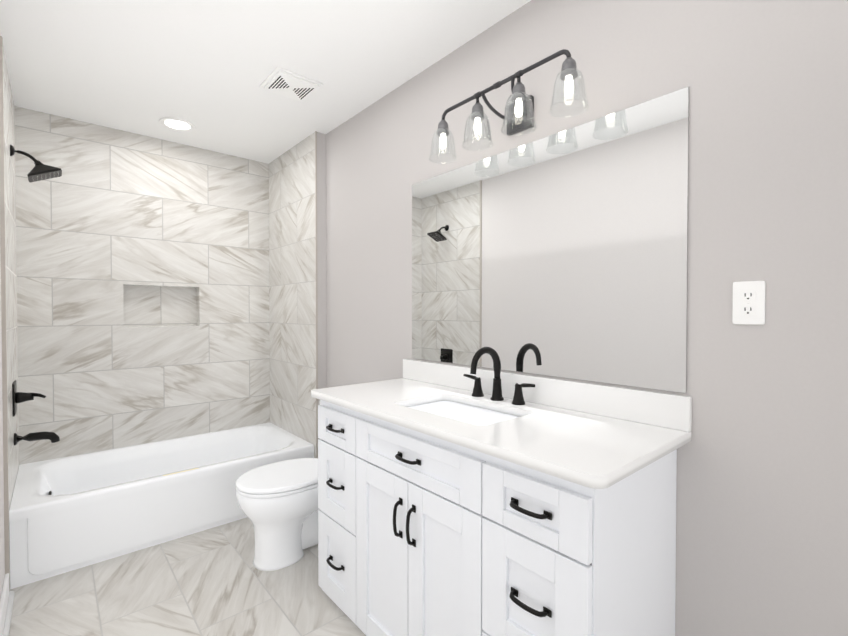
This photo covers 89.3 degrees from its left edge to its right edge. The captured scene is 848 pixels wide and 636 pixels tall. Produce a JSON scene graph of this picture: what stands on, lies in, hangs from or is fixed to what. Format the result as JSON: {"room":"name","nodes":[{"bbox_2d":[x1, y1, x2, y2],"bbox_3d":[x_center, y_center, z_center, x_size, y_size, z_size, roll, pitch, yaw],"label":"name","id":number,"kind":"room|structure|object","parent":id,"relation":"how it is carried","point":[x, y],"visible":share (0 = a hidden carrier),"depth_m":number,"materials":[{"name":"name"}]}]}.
{"room":"bathroom","nodes":[
{"label":"bathroom","id":0,"kind":"room"},
{"bbox_2d":[0,251,4,597],"bbox_3d":[-0.880,0.020,0.658,0.120,2.515,5.180,-1,1,-41],"label":"wall","id":1,"kind":"structure","parent":0,"point":[2,562],"depth_m":1.88,"materials":[{"name":"grey paint"}]},
{"bbox_2d":[0,573,14,635],"bbox_3d":[-0.547,1.229,0.405,0.031,0.105,4.098,-1,1,-41],"label":"baseboard","id":2,"kind":"structure","parent":1,"relation":"attached to","point":[6,602],"depth_m":1.79,"materials":[{"name":"paint"}]},
{"bbox_2d":[3,48,18,560],"bbox_3d":[-2.169,-0.001,2.252,0.012,2.515,0.840,-1,1,-41],"label":"wall tiles","id":3,"kind":"structure","parent":1,"relation":"attached to","point":[11,263],"depth_m":2.20,"materials":[{"name":"tile"}]},
{"bbox_2d":[12,380,45,416],"bbox_3d":[-2.132,0.425,2.324,0.130,0.170,0.170,-1,1,-41],"label":"tub valve","id":4,"kind":"object","parent":3,"relation":"attached to","point":[19,397],"visible":1,"depth_m":2.29,"materials":[{"name":"black metal"}]},
{"bbox_2d":[10,144,61,181],"bbox_3d":[-2.103,-0.830,2.332,0.206,0.169,0.150,-1,1,-41],"label":"shower head","id":5,"kind":"object","parent":3,"relation":"attached to","point":[39,171],"visible":1,"depth_m":2.31},
{"bbox_2d":[14,431,59,444],"bbox_3d":[-2.111,0.653,2.345,0.186,0.079,0.064,-1,1,-41],"label":"tub spout","id":6,"kind":"object","parent":3,"relation":"attached to","point":[52,437],"visible":1,"depth_m":2.33,"materials":[{"name":"black metal"}]},
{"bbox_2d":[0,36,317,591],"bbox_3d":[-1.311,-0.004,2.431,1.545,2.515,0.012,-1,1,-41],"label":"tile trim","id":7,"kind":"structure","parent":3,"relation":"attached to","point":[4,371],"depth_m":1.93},
{"bbox_2d":[14,106,269,464],"bbox_3d":[-1.884,-0.013,3.146,1.852,2.515,0.140,-1,1,-41],"label":"wall","id":8,"kind":"structure","parent":0,"point":[142,261],"depth_m":2.96,"materials":[{"name":"tile"}]},
{"bbox_2d":[9,517,365,635],"bbox_3d":[-0.224,1.320,1.242,1.852,0.100,5.180,-1,1,-41],"label":"floor","id":9,"kind":"structure","parent":0,"point":[214,581],"depth_m":1.94,"materials":[{"name":"tile"}]},
{"bbox_2d":[9,422,313,588],"bbox_3d":[-1.599,1.065,2.781,1.520,0.369,0.803,-1,1,-41],"label":"bathtub","id":10,"kind":"object","parent":9,"relation":"on","point":[70,513],"visible":0.9,"depth_m":2.43,"materials":[{"name":"ceramic"}]},
{"bbox_2d":[235,400,320,570],"bbox_3d":[-0.638,0.852,2.358,0.746,0.805,0.450,-1,1,-41],"label":"toilet","id":11,"kind":"object","parent":9,"relation":"on","point":[278,503],"visible":0.58,"depth_m":2.15,"materials":[{"name":"ceramic"}]},
{"bbox_2d":[311,395,679,635],"bbox_3d":[0.127,0.813,1.631,0.558,0.903,1.320,-1,1,-41],"label":"bathroom vanity","id":12,"kind":"object","parent":9,"relation":"on","point":[472,500],"depth_m":1.26,"materials":[{"name":"paint"}]},
{"bbox_2d":[311,379,690,494],"bbox_3d":[0.139,0.346,1.615,0.553,0.029,1.370,-1,1,-41],"label":"countertop","id":13,"kind":"structure","parent":12,"relation":"on","point":[602,450],"depth_m":1.28,"materials":[{"name":"white stone"}]},
{"bbox_2d":[407,395,518,422],"bbox_3d":[0.135,0.431,1.599,0.319,0.165,0.494,-1,1,-41],"label":"sink","id":14,"kind":"object","parent":13,"relation":"in","point":[476,412],"depth_m":1.68,"materials":[{"name":"white ceramic"}]},
{"bbox_2d":[463,347,538,402],"bbox_3d":[0.248,0.222,1.694,0.181,0.217,0.362,-1,1,-41],"label":"faucet","id":15,"kind":"object","parent":13,"relation":"on","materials":[{"name":"black metal"}]},
{"bbox_2d":[0,0,530,163],"bbox_3d":[-0.224,-1.295,1.206,1.852,0.100,5.180,-1,1,-41],"label":"ceiling","id":16,"kind":"structure","parent":0,"point":[206,68],"depth_m":2.07,"materials":[{"name":"paint"}]},
{"bbox_2d":[159,117,195,131],"bbox_3d":[-1.609,-1.262,2.805,0.210,0.009,0.210,-1,1,-41],"label":"recessed light","id":17,"kind":"object","parent":16,"relation":"in","point":[176,124],"visible":0.98,"depth_m":2.80,"materials":[{"name":"white plastic"}]},
{"bbox_2d":[259,67,322,101],"bbox_3d":[-0.719,-1.252,2.325,0.256,0.016,0.256,-1,1,-41],"label":"ceiling vent","id":18,"kind":"object","parent":16,"relation":"in","point":[287,83],"visible":1,"depth_m":2.30,"materials":[{"name":"white plastic"}]},
{"bbox_2d":[326,0,847,635],"bbox_3d":[0.431,0.005,1.790,0.120,2.515,5.180,-1,1,-41],"label":"wall","id":19,"kind":"structure","parent":0,"point":[762,506],"depth_m":1.22,"materials":[{"name":"paint"}]},
{"bbox_2d":[269,132,325,457],"bbox_3d":[-0.983,-0.015,3.277,0.076,2.515,0.840,-1,1,-41],"label":"wall tiles","id":20,"kind":"structure","parent":19,"relation":"attached to","point":[292,280],"depth_m":3.16,"materials":[{"name":"tile"}]},
{"bbox_2d":[429,49,588,163],"bbox_3d":[0.312,-0.792,1.662,0.212,0.208,0.726,-1,1,-41],"label":"sconce","id":21,"kind":"object","parent":19,"relation":"attached to","point":[519,118],"visible":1,"depth_m":1.60,"materials":[{"name":"metal"}]},
{"bbox_2d":[403,359,691,430],"bbox_3d":[0.341,0.278,1.788,0.020,0.103,1.370,-1,1,-41],"label":"backsplash","id":22,"kind":"structure","parent":19,"relation":"attached to","point":[661,409],"depth_m":1.49,"materials":[{"name":"white stone"}]},
{"bbox_2d":[412,87,688,392],"bbox_3d":[0.362,-0.237,1.770,0.006,0.910,1.295,-1,1,-41],"label":"mirror","id":23,"kind":"object","parent":19,"relation":"attached to","point":[563,254],"visible":1,"depth_m":1.57,"materials":[{"name":"silver mirror"}]},
{"bbox_2d":[732,281,765,324],"bbox_3d":[0.882,-0.041,1.168,0.008,0.118,0.072,-1,1,-41],"label":"electrical outlet","id":24,"kind":"object","parent":19,"relation":"attached to","point":[748,302],"visible":1,"depth_m":1.17,"materials":[{"name":"white plastic"}]}
]}

